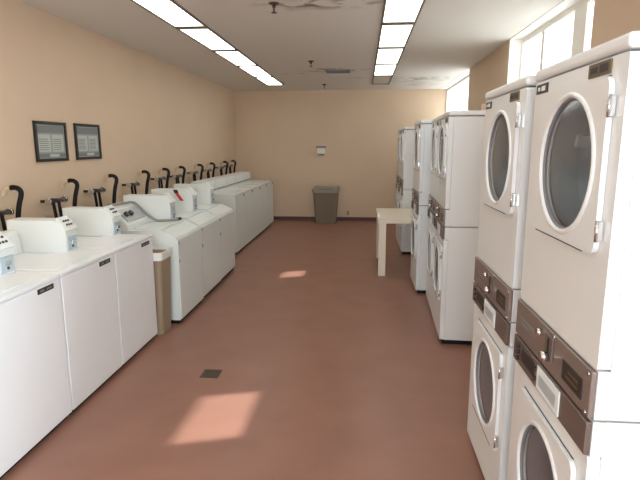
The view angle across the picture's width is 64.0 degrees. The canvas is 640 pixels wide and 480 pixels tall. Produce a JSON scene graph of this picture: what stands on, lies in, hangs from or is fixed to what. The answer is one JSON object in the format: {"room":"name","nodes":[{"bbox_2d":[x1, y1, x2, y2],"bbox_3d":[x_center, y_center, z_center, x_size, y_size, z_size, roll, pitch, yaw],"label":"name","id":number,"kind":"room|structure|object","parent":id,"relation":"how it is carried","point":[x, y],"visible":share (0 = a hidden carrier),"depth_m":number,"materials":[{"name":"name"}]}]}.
{"room":"laundry","nodes":[
{"label":"laundry","id":0,"kind":"room"},
{"bbox_2d":[0,0,235,231],"bbox_3d":[-2.507,-0.588,4.541,0.150,2.800,14.200,1,11,5],"label":"wall","id":1,"kind":"structure","parent":0,"point":[152,114],"depth_m":5.35,"materials":[{"name":"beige paint"}]},
{"bbox_2d":[0,207,13,230],"bbox_3d":[-2.413,0.045,3.865,0.179,0.559,0.264,1,11,5],"label":"water tap","id":2,"kind":"object","parent":1,"relation":"attached to","point":[9,211],"visible":0.43,"depth_m":3.87,"materials":[{"name":"black metal"}]},
{"bbox_2d":[2,185,23,217],"bbox_3d":[-2.405,-0.095,4.032,0.183,0.672,0.082,1,11,5],"label":"hose","id":3,"kind":"object","parent":1,"relation":"attached to","point":[5,189],"visible":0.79,"depth_m":3.98,"materials":[{"name":"black rubber"}]},
{"bbox_2d":[32,120,68,161],"bbox_3d":[-2.412,-0.884,4.603,0.022,0.350,0.475,1,11,5],"label":"framed notice","id":4,"kind":"object","parent":1,"relation":"attached to","point":[50,138],"visible":1,"depth_m":4.59,"materials":[{"name":"black"}]},
{"bbox_2d":[40,195,67,217],"bbox_3d":[-2.352,-0.109,4.586,0.179,0.559,0.264,1,11,5],"label":"water tap","id":5,"kind":"object","parent":1,"relation":"attached to","point":[48,201],"visible":0.52,"depth_m":4.51,"materials":[{"name":"black metal"}]},
{"bbox_2d":[61,178,78,206],"bbox_3d":[-2.339,-0.241,4.816,0.183,0.672,0.082,1,11,5],"label":"hose","id":6,"kind":"object","parent":1,"relation":"attached to","point":[70,180],"visible":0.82,"depth_m":4.77,"materials":[{"name":"black rubber"}]},
{"bbox_2d":[73,123,101,159],"bbox_3d":[-2.360,-1.001,5.215,0.022,0.351,0.475,1,11,5],"label":"framed notice","id":7,"kind":"object","parent":1,"relation":"attached to","point":[87,139],"visible":1,"depth_m":5.20,"materials":[{"name":"black"}]},
{"bbox_2d":[83,186,105,206],"bbox_3d":[-2.293,-0.263,5.277,0.179,0.559,0.264,1,11,5],"label":"water tap","id":8,"kind":"object","parent":1,"relation":"attached to","point":[102,189],"visible":0.52,"depth_m":5.21,"materials":[{"name":"black metal"}]},
{"bbox_2d":[103,174,118,202],"bbox_3d":[-2.275,-0.383,5.580,0.183,0.672,0.082,1,11,5],"label":"hose","id":9,"kind":"object","parent":1,"relation":"attached to","point":[106,176],"visible":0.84,"depth_m":5.53,"materials":[{"name":"black rubber"}]},
{"bbox_2d":[122,181,139,193],"bbox_3d":[-2.224,-0.415,6.100,0.179,0.559,0.264,1,11,5],"label":"water tap","id":10,"kind":"object","parent":1,"relation":"attached to","point":[137,183],"visible":0.46,"depth_m":6.01,"materials":[{"name":"black metal"}]},
{"bbox_2d":[137,170,149,193],"bbox_3d":[-2.205,-0.537,6.413,0.183,0.672,0.082,1,11,5],"label":"hose","id":11,"kind":"object","parent":1,"relation":"attached to","point":[140,171],"visible":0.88,"depth_m":6.37,"materials":[{"name":"black rubber"}]},
{"bbox_2d":[150,176,165,187],"bbox_3d":[-2.156,-0.579,6.901,0.179,0.559,0.264,1,11,5],"label":"water tap","id":12,"kind":"object","parent":1,"relation":"attached to","point":[159,179],"visible":0.46,"depth_m":6.82,"materials":[{"name":"black metal"}]},
{"bbox_2d":[158,168,169,187],"bbox_3d":[-2.150,-0.659,7.069,0.183,0.672,0.082,1,11,5],"label":"hose","id":13,"kind":"object","parent":1,"relation":"attached to","point":[160,169],"visible":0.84,"depth_m":7.02,"materials":[{"name":"black rubber"}]},
{"bbox_2d":[169,173,181,183],"bbox_3d":[-2.104,-0.691,7.529,0.179,0.559,0.264,1,11,5],"label":"water tap","id":14,"kind":"object","parent":1,"relation":"attached to","point":[176,177],"visible":0.51,"depth_m":7.45,"materials":[{"name":"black metal"}]},
{"bbox_2d":[175,166,185,183],"bbox_3d":[-2.097,-0.775,7.697,0.183,0.672,0.082,1,11,5],"label":"hose","id":15,"kind":"object","parent":1,"relation":"attached to","point":[177,167],"visible":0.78,"depth_m":7.65,"materials":[{"name":"black rubber"}]},
{"bbox_2d":[186,170,197,180],"bbox_3d":[-2.041,-0.841,8.282,0.179,0.559,0.264,1,11,5],"label":"water tap","id":16,"kind":"object","parent":1,"relation":"attached to","point":[196,171],"visible":0.5,"depth_m":8.20,"materials":[{"name":"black metal"}]},
{"bbox_2d":[194,164,203,179],"bbox_3d":[-2.026,-0.933,8.549,0.183,0.672,0.082,1,11,5],"label":"hose","id":17,"kind":"object","parent":1,"relation":"attached to","point":[195,165],"visible":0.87,"depth_m":8.50,"materials":[{"name":"black rubber"}]},
{"bbox_2d":[203,168,211,177],"bbox_3d":[-1.979,-0.977,9.017,0.179,0.559,0.264,1,11,5],"label":"water tap","id":18,"kind":"object","parent":1,"relation":"attached to","point":[209,170],"visible":0.52,"depth_m":8.95,"materials":[{"name":"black metal"}]},
{"bbox_2d":[206,162,215,176],"bbox_3d":[-1.968,-1.061,9.235,0.183,0.672,0.082,1,11,5],"label":"hose","id":19,"kind":"object","parent":1,"relation":"attached to","point":[210,163],"visible":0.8,"depth_m":9.19,"materials":[{"name":"black rubber"}]},
{"bbox_2d":[215,165,223,175],"bbox_3d":[-1.910,-1.144,9.837,0.179,0.559,0.264,1,11,5],"label":"water tap","id":20,"kind":"object","parent":1,"relation":"attached to","point":[222,166],"visible":0.48,"depth_m":9.77,"materials":[{"name":"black metal"}]},
{"bbox_2d":[220,161,227,174],"bbox_3d":[-1.894,-1.224,10.117,0.183,0.672,0.082,1,11,5],"label":"hose","id":21,"kind":"object","parent":1,"relation":"attached to","point":[221,162],"visible":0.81,"depth_m":10.07,"materials":[{"name":"black rubber"}]},
{"bbox_2d":[224,164,232,173],"bbox_3d":[-1.855,-1.271,10.493,0.179,0.559,0.264,1,11,5],"label":"water tap","id":22,"kind":"object","parent":1,"relation":"attached to","point":[231,165],"visible":0.52,"depth_m":10.42,"materials":[{"name":"black metal"}]},
{"bbox_2d":[228,160,235,172],"bbox_3d":[-1.841,-1.341,10.744,0.183,0.672,0.082,1,11,5],"label":"hose","id":23,"kind":"object","parent":1,"relation":"attached to","point":[234,161],"visible":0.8,"depth_m":10.70,"materials":[{"name":"black rubber"}]},
{"bbox_2d":[0,220,484,479],"bbox_3d":[-0.225,0.882,4.622,4.730,0.120,14.200,1,11,5],"label":"floor","id":24,"kind":"structure","parent":0,"point":[333,368],"depth_m":3.57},
{"bbox_2d":[0,231,71,478],"bbox_3d":[-1.894,0.576,2.763,0.695,1.159,0.662,1,11,5],"label":"washing machine","id":25,"kind":"object","parent":24,"relation":"on","point":[35,396],"visible":1,"depth_m":2.77,"materials":[{"name":"white metal"}]},
{"bbox_2d":[2,216,121,414],"bbox_3d":[-1.839,0.454,3.420,0.695,1.159,0.662,1,11,5],"label":"washing machine","id":26,"kind":"object","parent":24,"relation":"on","point":[87,278],"visible":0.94,"depth_m":3.43,"materials":[{"name":"white metal"}]},
{"bbox_2d":[62,205,157,368],"bbox_3d":[-1.784,0.333,4.076,0.695,1.159,0.662,1,11,5],"label":"washing machine","id":27,"kind":"object","parent":24,"relation":"on","point":[98,228],"visible":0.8,"depth_m":4.10,"materials":[{"name":"white metal"}]},
{"bbox_2d":[113,193,203,323],"bbox_3d":[-1.631,0.145,5.057,0.746,1.169,0.686,1,11,5],"label":"washing machine","id":28,"kind":"object","parent":24,"relation":"on","point":[184,236],"visible":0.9,"depth_m":4.93,"materials":[{"name":"white metal"}]},
{"bbox_2d":[108,201,181,221],"bbox_3d":[-1.736,-0.282,5.080,0.704,0.214,0.183,-6,12,-30],"label":"flexible hose","id":29,"kind":"object","parent":28,"relation":"on","point":[126,202],"visible":0.99,"depth_m":5.11,"materials":[{"name":"grey"}]},
{"bbox_2d":[153,249,170,334],"bbox_3d":[-1.527,0.463,4.577,0.350,0.720,0.260,1,11,5],"label":"trash can","id":30,"kind":"object","parent":24,"relation":"on","point":[162,272],"visible":0.4,"depth_m":4.50,"materials":[{"name":"brown plastic"}]},
{"bbox_2d":[152,246,171,260],"bbox_3d":[-1.527,0.119,4.513,0.376,0.070,0.286,1,11,5],"label":"trash bag","id":31,"kind":"object","parent":30,"relation":"on","point":[167,253],"visible":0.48,"depth_m":4.46,"materials":[{"name":"white plastic"}]},
{"bbox_2d":[151,187,220,299],"bbox_3d":[-1.585,0.011,5.784,0.746,1.169,0.686,1,11,5],"label":"washing machine","id":32,"kind":"object","parent":24,"relation":"on","point":[186,199],"visible":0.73,"depth_m":5.85,"materials":[{"name":"white metal"}]},
{"bbox_2d":[174,182,234,281],"bbox_3d":[-1.534,-0.123,6.505,0.746,1.169,0.686,1,11,5],"label":"washing machine","id":33,"kind":"object","parent":24,"relation":"on","point":[205,192],"visible":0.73,"depth_m":6.57,"materials":[{"name":"white metal"}]},
{"bbox_2d":[199,369,221,377],"bbox_3d":[-0.799,0.980,3.754,0.132,0.004,0.132,1,11,5],"label":"floor drain","id":34,"kind":"object","parent":24,"relation":"on","point":[207,373],"visible":1,"depth_m":3.75,"materials":[{"name":"grey metal"}]},
{"bbox_2d":[190,179,245,254],"bbox_3d":[-1.571,-0.375,8.039,0.686,1.105,0.650,1,11,5],"label":"washing machine","id":35,"kind":"object","parent":24,"relation":"on","point":[235,200],"visible":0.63,"depth_m":7.84,"materials":[{"name":"white metal"}]},
{"bbox_2d":[207,177,254,245],"bbox_3d":[-1.517,-0.494,8.681,0.686,1.105,0.650,1,11,5],"label":"washing machine","id":36,"kind":"object","parent":24,"relation":"on","point":[220,182],"visible":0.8,"depth_m":8.62,"materials":[{"name":"white metal"}]},
{"bbox_2d":[217,175,261,238],"bbox_3d":[-1.463,-0.614,9.322,0.686,1.105,0.650,1,11,5],"label":"washing machine","id":37,"kind":"object","parent":24,"relation":"on","point":[230,179],"visible":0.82,"depth_m":9.26,"materials":[{"name":"white metal"}]},
{"bbox_2d":[226,173,267,232],"bbox_3d":[-1.409,-0.733,9.964,0.686,1.105,0.650,1,11,5],"label":"washing machine","id":38,"kind":"object","parent":24,"relation":"on","point":[239,179],"visible":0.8,"depth_m":9.91,"materials":[{"name":"white metal"}]},
{"bbox_2d":[235,171,273,225],"bbox_3d":[-1.356,-0.852,10.606,0.686,1.105,0.650,1,11,5],"label":"washing machine","id":39,"kind":"object","parent":24,"relation":"on","point":[246,174],"visible":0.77,"depth_m":10.56,"materials":[{"name":"white metal"}]},
{"bbox_2d":[312,186,339,223],"bbox_3d":[0.131,-0.767,11.052,0.580,0.775,0.440,1,11,5],"label":"trash can","id":40,"kind":"object","parent":24,"relation":"on","point":[325,197],"visible":1,"depth_m":10.87,"materials":[{"name":"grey plastic"}]},
{"bbox_2d":[376,208,411,275],"bbox_3d":[1.187,0.001,7.024,0.820,0.735,1.160,1,11,5],"label":"table","id":41,"kind":"object","parent":24,"relation":"on","point":[385,216],"visible":0.52,"depth_m":6.54,"materials":[{"name":"beige laminate"}]},
{"bbox_2d":[396,129,400,241],"bbox_3d":[1.666,-0.899,8.648,0.764,1.912,0.676,1,11,5],"label":"dryer","id":42,"kind":"object","parent":24,"relation":"on","point":[399,130],"visible":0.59,"depth_m":8.61,"materials":[{"name":"metal"}]},
{"bbox_2d":[398,127,414,253],"bbox_3d":[1.610,-0.775,7.981,0.764,1.912,0.676,1,11,5],"label":"dryer","id":43,"kind":"object","parent":24,"relation":"on","point":[407,133],"visible":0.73,"depth_m":7.68,"materials":[{"name":"metal"}]},
{"bbox_2d":[410,120,432,293],"bbox_3d":[1.445,-0.389,5.903,0.764,1.912,0.676,1,11,5],"label":"dryer","id":44,"kind":"object","parent":24,"relation":"on","point":[422,134],"visible":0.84,"depth_m":5.65,"materials":[{"name":"metal"}]},
{"bbox_2d":[426,116,439,312],"bbox_3d":[1.465,-0.240,5.100,0.764,1.912,0.676,1,11,7],"label":"dryer","id":45,"kind":"object","parent":24,"relation":"on","point":[436,121],"visible":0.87,"depth_m":5.04,"materials":[{"name":"metal"}]},
{"bbox_2d":[432,110,484,344],"bbox_3d":[1.382,-0.115,4.426,0.764,1.912,0.676,1,11,7],"label":"dryer","id":46,"kind":"object","parent":24,"relation":"on","point":[461,133],"visible":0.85,"depth_m":4.14,"materials":[{"name":"white metal"}]},
{"bbox_2d":[467,75,538,479],"bbox_3d":[1.158,0.257,2.419,0.764,1.912,0.676,1,11,5],"label":"dryer","id":47,"kind":"object","parent":24,"relation":"on","point":[509,110],"visible":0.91,"depth_m":2.29,"materials":[{"name":"metal"}]},
{"bbox_2d":[485,305,492,322],"bbox_3d":[0.797,0.347,2.416,0.001,0.040,0.150,1,11,5],"label":"print","id":48,"kind":"object","parent":47,"relation":"attached to","point":[488,310],"depth_m":2.41,"materials":[{"name":"white paper"}]},
{"bbox_2d":[510,93,517,99],"bbox_3d":[0.798,-0.590,2.104,0.002,0.020,0.100,1,11,5],"label":"print","id":49,"kind":"object","parent":47,"relation":"on","point":[513,96],"depth_m":2.11,"materials":[{"name":"black plastic"}]},
{"bbox_2d":[507,31,639,479],"bbox_3d":[1.094,0.398,1.662,0.764,1.912,0.676,1,11,5],"label":"dryer","id":50,"kind":"object","parent":24,"relation":"on","point":[575,415],"visible":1,"depth_m":1.43,"materials":[{"name":"white metal"}]},
{"bbox_2d":[520,316,536,336],"bbox_3d":[0.759,0.320,1.870,0.002,0.028,0.190,1,11,5],"label":"print","id":51,"kind":"object","parent":50,"relation":"attached to","point":[528,328],"depth_m":1.87,"materials":[{"name":"grey"}]},
{"bbox_2d":[538,375,554,406],"bbox_3d":[0.733,0.488,1.659,0.001,0.040,0.150,1,11,5],"label":"print","id":52,"kind":"object","parent":50,"relation":"attached to","point":[545,388],"depth_m":1.66},
{"bbox_2d":[565,371,577,389],"bbox_3d":[0.723,0.400,1.472,0.001,0.028,0.085,1,11,5],"label":"print","id":53,"kind":"object","parent":50,"relation":"attached to","point":[571,378],"depth_m":1.47,"materials":[{"name":"brown metal"}]},
{"bbox_2d":[590,62,607,74],"bbox_3d":[0.734,-0.449,1.347,0.002,0.020,0.100,1,11,5],"label":"print","id":54,"kind":"object","parent":50,"relation":"on","point":[598,68],"depth_m":1.34,"materials":[{"name":"black plastic"}]},
{"bbox_2d":[18,0,563,90],"bbox_3d":[-0.225,-1.989,4.089,4.730,0.120,14.200,1,11,5],"label":"ceiling","id":55,"kind":"structure","parent":0,"point":[447,38],"depth_m":5.37,"materials":[{"name":"paint"}]},
{"bbox_2d":[131,0,207,27],"bbox_3d":[-1.320,-1.987,4.444,0.330,0.014,1.245,1,11,5],"label":"recessed light","id":56,"kind":"object","parent":55,"relation":"in","point":[170,12],"visible":1,"depth_m":4.52,"materials":[{"name":"white plastic"}]},
{"bbox_2d":[176,27,237,50],"bbox_3d":[-1.217,-2.214,5.669,0.330,0.014,1.245,1,11,5],"label":"recessed light","id":57,"kind":"object","parent":55,"relation":"in","point":[206,37],"visible":0.9,"depth_m":5.58,"materials":[{"name":"white plastic"}]},
{"bbox_2d":[213,50,258,65],"bbox_3d":[-1.114,-2.442,6.894,0.330,0.014,1.245,1,11,5],"label":"recessed light","id":58,"kind":"object","parent":55,"relation":"in","point":[237,58],"visible":0.84,"depth_m":6.88,"materials":[{"name":"white plastic"}]},
{"bbox_2d":[217,52,254,64],"bbox_3d":[-1.114,-2.444,6.894,0.290,0.007,1.135,1,11,5],"label":"diffuser","id":59,"kind":"object","parent":58,"relation":"attached to","point":[236,58],"depth_m":6.88,"materials":[{"name":"white plastic"}]},
{"bbox_2d":[237,66,272,76],"bbox_3d":[-1.011,-2.669,8.119,0.330,0.014,1.245,1,11,5],"label":"recessed light","id":60,"kind":"object","parent":55,"relation":"in","point":[255,71],"visible":0.93,"depth_m":8.09,"materials":[{"name":"white plastic"}]},
{"bbox_2d":[254,76,283,85],"bbox_3d":[-0.909,-2.896,9.344,0.330,0.014,1.245,1,11,5],"label":"recessed light","id":61,"kind":"object","parent":55,"relation":"in","point":[269,81],"visible":0.93,"depth_m":9.37,"materials":[{"name":"white plastic"}]},
{"bbox_2d":[258,78,281,84],"bbox_3d":[-0.909,-2.899,9.343,0.290,0.007,1.135,1,11,5],"label":"diffuser","id":62,"kind":"object","parent":61,"relation":"attached to","point":[268,81],"depth_m":9.37,"materials":[{"name":"white plastic"}]},
{"bbox_2d":[268,2,278,13],"bbox_3d":[-0.380,-1.915,4.228,0.090,0.076,0.090,1,11,5],"label":"sprinkler head","id":63,"kind":"object","parent":55,"relation":"attached to","point":[273,4],"visible":1,"depth_m":4.21},
{"bbox_2d":[325,70,349,72],"bbox_3d":[0.285,-2.660,8.086,0.380,0.020,0.260,1,11,5],"label":"ceiling vent","id":64,"kind":"object","parent":55,"relation":"in","point":[327,71],"visible":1,"depth_m":8.12,"materials":[{"name":"grey metal"}]},
{"bbox_2d":[372,76,392,84],"bbox_3d":[1.106,-2.864,9.170,0.330,0.014,1.245,1,11,5],"label":"recessed light","id":65,"kind":"object","parent":55,"relation":"in","point":[377,80],"visible":0.86,"depth_m":9.22,"materials":[{"name":"brown plastic"}]},
{"bbox_2d":[373,64,397,75],"bbox_3d":[1.003,-2.637,7.945,0.330,0.014,1.245,1,11,5],"label":"recessed light","id":66,"kind":"object","parent":55,"relation":"in","point":[379,69],"visible":0.94,"depth_m":7.88,"materials":[{"name":"white plastic"}]},
{"bbox_2d":[375,48,404,63],"bbox_3d":[0.900,-2.409,6.721,0.330,0.014,1.245,1,11,5],"label":"recessed light","id":67,"kind":"object","parent":55,"relation":"in","point":[383,55],"visible":0.94,"depth_m":6.64,"materials":[{"name":"white plastic"}]},
{"bbox_2d":[377,24,414,47],"bbox_3d":[0.797,-2.182,5.496,0.330,0.014,1.245,1,11,5],"label":"recessed light","id":68,"kind":"object","parent":55,"relation":"in","point":[390,35],"visible":0.94,"depth_m":5.43,"materials":[{"name":"white plastic"}]},
{"bbox_2d":[381,0,425,23],"bbox_3d":[0.694,-1.955,4.271,0.330,0.014,1.245,1,11,5],"label":"recessed light","id":69,"kind":"object","parent":55,"relation":"in","point":[394,11],"visible":1,"depth_m":4.45,"materials":[{"name":"white plastic"}]},
{"bbox_2d":[234,89,446,216],"bbox_3d":[0.428,-1.830,11.233,4.580,2.800,0.150,1,11,5],"label":"wall","id":70,"kind":"structure","parent":0,"point":[278,134],"depth_m":11.14,"materials":[{"name":"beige paint"}]},
{"bbox_2d":[316,146,325,154],"bbox_3d":[0.022,-1.942,11.126,0.215,0.190,0.085,1,11,5],"label":"soap dispenser","id":71,"kind":"object","parent":70,"relation":"attached to","point":[321,150],"visible":1,"depth_m":11.10,"materials":[{"name":"white plastic"}]},
{"bbox_2d":[274,216,376,220],"bbox_3d":[0.421,-0.476,11.402,4.580,0.075,0.012,1,11,5],"label":"baseboard","id":72,"kind":"structure","parent":70,"relation":"attached to","point":[275,217],"depth_m":11.44,"materials":[{"name":"red"}]},
{"bbox_2d":[467,0,639,110],"bbox_3d":[2.042,-0.520,4.171,0.180,2.800,13.900,1,11,5],"label":"wall","id":73,"kind":"structure","parent":0,"point":[612,19],"depth_m":3.60,"materials":[{"name":"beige paint"}]},
{"bbox_2d":[440,68,469,111],"bbox_3d":[2.488,-2.494,9.329,0.175,0.800,3.000,1,11,5],"label":"window","id":74,"kind":"structure","parent":73,"relation":"in","point":[457,89],"depth_m":9.39,"materials":[{"name":"white glass"}]},
{"bbox_2d":[507,0,594,83],"bbox_3d":[2.097,-1.629,4.670,0.175,0.800,2.150,1,11,5],"label":"window","id":75,"kind":"structure","parent":73,"relation":"in","point":[563,32],"depth_m":4.71,"materials":[{"name":"white glass"}]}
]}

